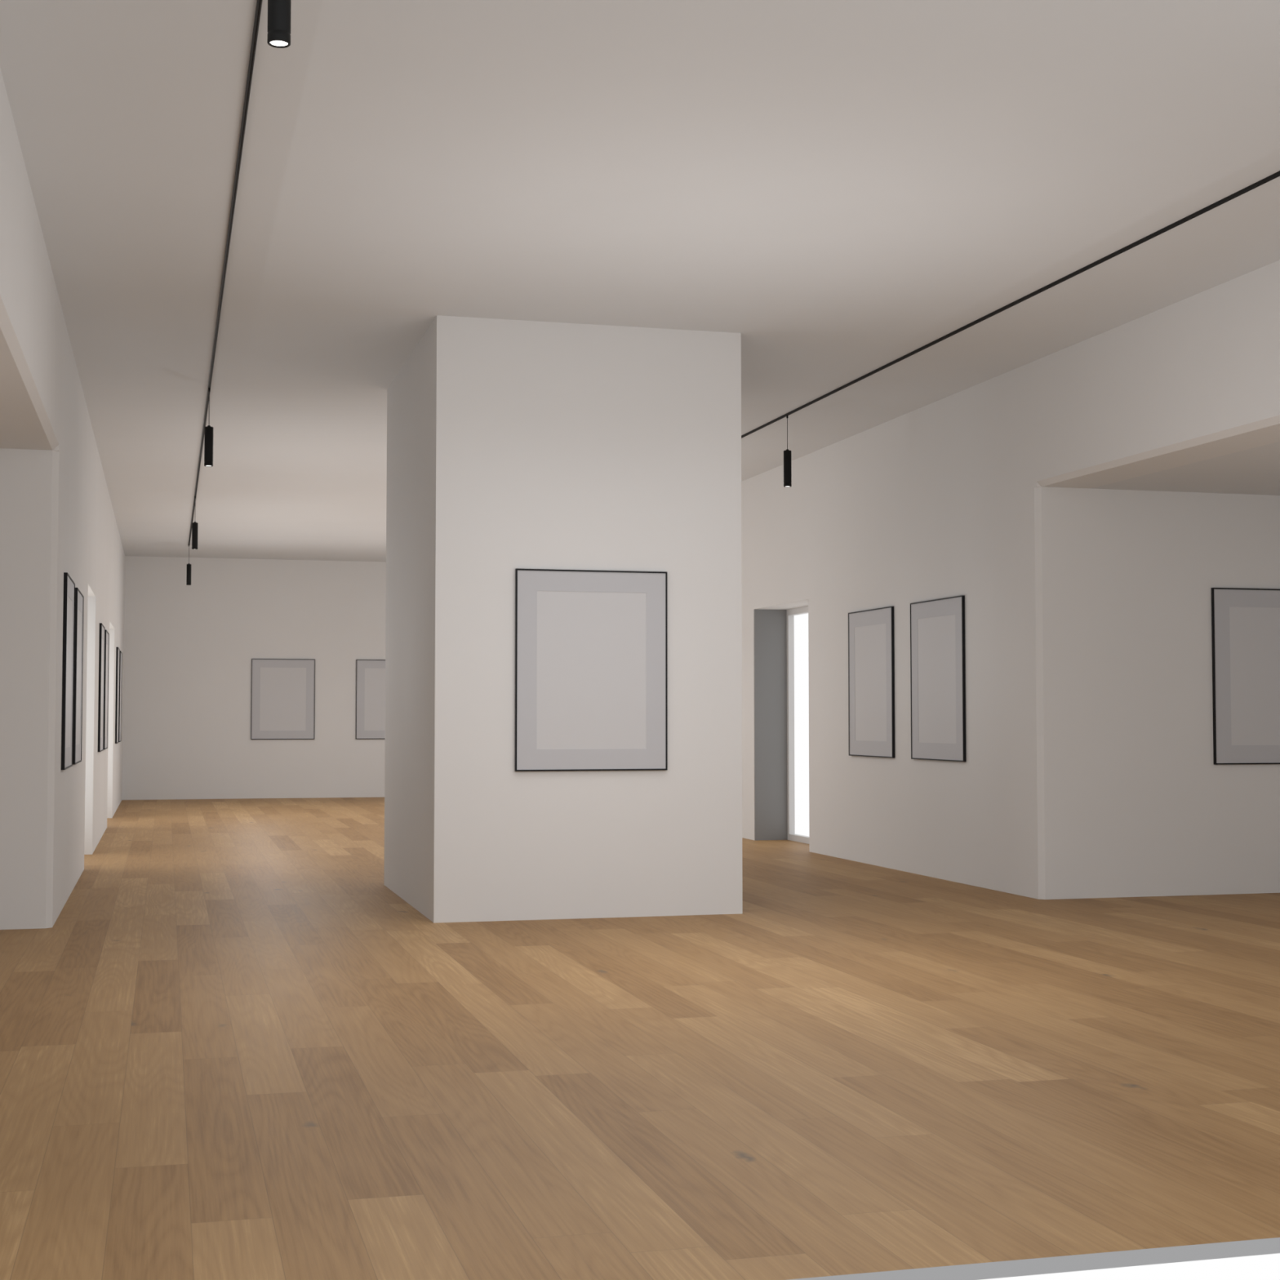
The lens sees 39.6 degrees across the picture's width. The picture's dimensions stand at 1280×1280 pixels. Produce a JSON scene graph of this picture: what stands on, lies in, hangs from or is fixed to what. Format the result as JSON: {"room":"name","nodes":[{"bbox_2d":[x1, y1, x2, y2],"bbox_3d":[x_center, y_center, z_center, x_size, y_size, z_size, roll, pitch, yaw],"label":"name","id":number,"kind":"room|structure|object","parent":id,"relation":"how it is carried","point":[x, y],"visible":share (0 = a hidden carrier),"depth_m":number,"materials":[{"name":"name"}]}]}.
{"room":"museum","nodes":[
{"label":"museum","id":0,"kind":"room"},
{"bbox_2d":[0,67,124,929],"bbox_3d":[-4.810,0.056,14.901,0.400,3.600,23.950,1,-3,-15],"label":"wall","id":1,"kind":"structure","parent":0,"point":[57,517],"depth_m":10.22,"materials":[{"name":"paint"}]},
{"bbox_2d":[61,572,75,769],"bbox_3d":[-3.648,0.210,11.345,0.022,1.210,0.940,1,-3,-15],"label":"framed picture","id":2,"kind":"object","parent":1,"relation":"attached to","point":[68,606],"visible":1,"depth_m":11.22,"materials":[{"name":"black"}]},
{"bbox_2d":[72,587,84,764],"bbox_3d":[-3.983,0.265,12.600,0.022,1.210,0.940,1,-3,-15],"label":"framed picture","id":3,"kind":"object","parent":1,"relation":"attached to","point":[79,598],"visible":0.93,"depth_m":12.52,"materials":[{"name":"black"}]},
{"bbox_2d":[97,622,105,751],"bbox_3d":[-5.191,0.465,17.138,0.022,1.210,0.940,1,-3,-15],"label":"framed picture","id":4,"kind":"object","parent":1,"relation":"attached to","point":[102,629],"visible":1,"depth_m":16.98,"materials":[{"name":"black"}]},
{"bbox_2d":[103,629,109,749],"bbox_3d":[-5.526,0.520,18.393,0.022,1.210,0.940,1,-3,-15],"label":"framed picture","id":5,"kind":"object","parent":1,"relation":"attached to","point":[107,634],"visible":0.82,"depth_m":18.37,"materials":[{"name":"black"}]},
{"bbox_2d":[115,647,119,743],"bbox_3d":[-6.683,0.712,22.737,0.022,1.210,0.940,1,-3,-15],"label":"framed picture","id":6,"kind":"object","parent":1,"relation":"attached to","point":[117,650],"visible":1,"depth_m":22.55,"materials":[{"name":"black"}]},
{"bbox_2d":[118,650,122,742],"bbox_3d":[-7.017,0.767,23.992,0.022,1.210,0.940,1,-3,-15],"label":"framed picture","id":7,"kind":"object","parent":1,"relation":"attached to","point":[121,653],"visible":0.81,"depth_m":24.10,"materials":[{"name":"black"}]},
{"bbox_2d":[121,555,386,799],"bbox_3d":[-4.647,0.597,27.169,6.230,3.600,0.300,1,-3,-15],"label":"wall","id":8,"kind":"structure","parent":0,"point":[189,651],"depth_m":26.65,"materials":[{"name":"paint"}]},
{"bbox_2d":[250,658,315,739],"bbox_3d":[-5.379,0.891,26.794,0.940,1.210,0.022,1,-3,-15],"label":"framed picture","id":9,"kind":"object","parent":8,"relation":"attached to","point":[283,690],"visible":1,"depth_m":26.79,"materials":[{"name":"black"}]},
{"bbox_2d":[355,659,385,738],"bbox_3d":[-3.871,0.908,27.195,0.940,1.210,0.022,1,-3,-15],"label":"framed picture","id":10,"kind":"object","parent":8,"relation":"attached to","point":[370,673],"visible":0.39,"depth_m":27.13,"materials":[{"name":"black"}]},
{"bbox_2d":[383,315,742,923],"bbox_3d":[-0.608,-0.074,11.955,1.905,3.600,2.470,1,-3,-15],"label":"pillar","id":11,"kind":"structure","parent":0,"point":[512,445],"depth_m":10.79,"materials":[{"name":"paint"}]},
{"bbox_2d":[515,568,667,771],"bbox_3d":[-0.290,0.183,10.738,0.940,1.210,0.022,1,-3,-15],"label":"framed picture","id":12,"kind":"object","parent":11,"relation":"attached to","point":[591,675],"visible":1,"depth_m":10.73,"materials":[{"name":"black"}]},
{"bbox_2d":[0,796,1279,1279],"bbox_3d":[-1.607,1.910,15.672,13.230,0.036,23.950,1,-3,-15],"label":"floor","id":13,"kind":"structure","parent":0,"point":[232,1051],"depth_m":6.05,"materials":[{"name":"brown wood"}]},
{"bbox_2d":[0,0,1279,561],"bbox_3d":[-1.607,-1.804,15.836,7.030,0.200,23.950,1,-3,-15],"label":"ceiling","id":14,"kind":"structure","parent":0,"point":[843,188],"depth_m":8.15,"materials":[{"name":"paint"}]},
{"bbox_2d":[186,543,191,585],"bbox_3d":[-6.165,-1.035,24.299,0.062,0.569,0.062,1,-3,-15],"label":"pendant light","id":15,"kind":"object","parent":14,"relation":"hanging from","point":[188,566],"visible":1,"depth_m":24.27,"materials":[{"name":"black metal"}]},
{"bbox_2d":[191,496,198,549],"bbox_3d":[-4.794,-1.262,19.153,0.062,0.569,0.062,1,-3,-15],"label":"pendant light","id":16,"kind":"object","parent":14,"relation":"hanging from","point":[194,525],"visible":1,"depth_m":19.12,"materials":[{"name":"black metal"}]},
{"bbox_2d":[204,387,213,466],"bbox_3d":[-3.118,-1.540,12.858,0.062,0.569,0.062,1,-3,-15],"label":"pendant light","id":17,"kind":"object","parent":14,"relation":"hanging from","point":[208,436],"visible":1,"depth_m":12.83,"materials":[{"name":"black metal"}]},
{"bbox_2d":[188,0,262,546],"bbox_3d":[-3.484,-1.766,14.247,0.016,0.016,21.650,1,-3,-15],"label":"track","id":18,"kind":"object","parent":14,"relation":"attached to","point":[259,3],"depth_m":8.09,"materials":[{"name":"black metal"}]},
{"bbox_2d":[266,0,290,48],"bbox_3d":[-0.976,-1.894,4.816,0.062,0.569,0.062,1,-3,-15],"label":"pendant light","id":19,"kind":"object","parent":14,"relation":"hanging from","point":[278,36],"visible":1,"depth_m":4.78,"materials":[{"name":"black metal"}]},
{"bbox_2d":[783,415,791,487],"bbox_3d":[1.161,-1.490,13.995,0.062,0.569,0.062,1,-3,-15],"label":"pendant light","id":20,"kind":"object","parent":14,"relation":"hanging from","point":[787,454],"visible":1,"depth_m":13.96,"materials":[{"name":"black metal"}]},
{"bbox_2d":[741,170,1279,438],"bbox_3d":[0.794,-1.716,15.384,0.016,0.016,21.650,1,-3,-15],"label":"track","id":21,"kind":"object","parent":14,"relation":"attached to","point":[1276,175],"depth_m":9.81,"materials":[{"name":"black metal"}]},
{"bbox_2d":[741,259,1279,899],"bbox_3d":[1.597,0.131,16.604,0.400,3.600,23.950,1,-3,-15],"label":"wall","id":22,"kind":"structure","parent":0,"point":[980,492],"depth_m":12.42,"materials":[{"name":"paint"}]},
{"bbox_2d":[754,605,808,844],"bbox_3d":[1.522,0.803,16.865,0.396,2.280,1.550,1,-3,-15],"label":"door","id":23,"kind":"structure","parent":22,"relation":"in","point":[774,629],"depth_m":17.59,"materials":[{"name":"white paint"}]},
{"bbox_2d":[848,606,894,758],"bbox_3d":[1.900,0.355,14.634,0.022,1.210,0.940,1,-3,-15],"label":"framed picture","id":24,"kind":"object","parent":22,"relation":"attached to","point":[871,637],"visible":1,"depth_m":14.60,"materials":[{"name":"black"}]},
{"bbox_2d":[910,595,966,761],"bbox_3d":[2.235,0.299,13.374,0.022,1.210,0.940,1,-3,-15],"label":"framed picture","id":25,"kind":"object","parent":22,"relation":"attached to","point":[937,626],"visible":1,"depth_m":13.34,"materials":[{"name":"black"}]},
{"bbox_2d":[1090,488,1279,897],"bbox_3d":[5.331,0.163,9.368,3.100,2.900,6.560,1,-3,-15],"label":"wall","id":26,"kind":"structure","parent":0,"point":[1169,820],"depth_m":12.09,"materials":[{"name":"paint"}]},
{"bbox_2d":[1211,587,1279,764],"bbox_3d":[4.378,0.251,12.289,0.940,1.210,0.022,1,-3,-15],"label":"framed picture","id":27,"kind":"object","parent":26,"relation":"attached to","point":[1246,622],"visible":1,"depth_m":12.23,"materials":[{"name":"black"}]},
{"bbox_2d":[1092,441,1279,495],"bbox_3d":[5.234,-1.212,9.402,2.900,0.150,6.160,1,-3,-15],"label":"ceiling","id":28,"kind":"structure","parent":0,"point":[1256,470],"depth_m":11.40,"materials":[{"name":"paint"}]}
]}

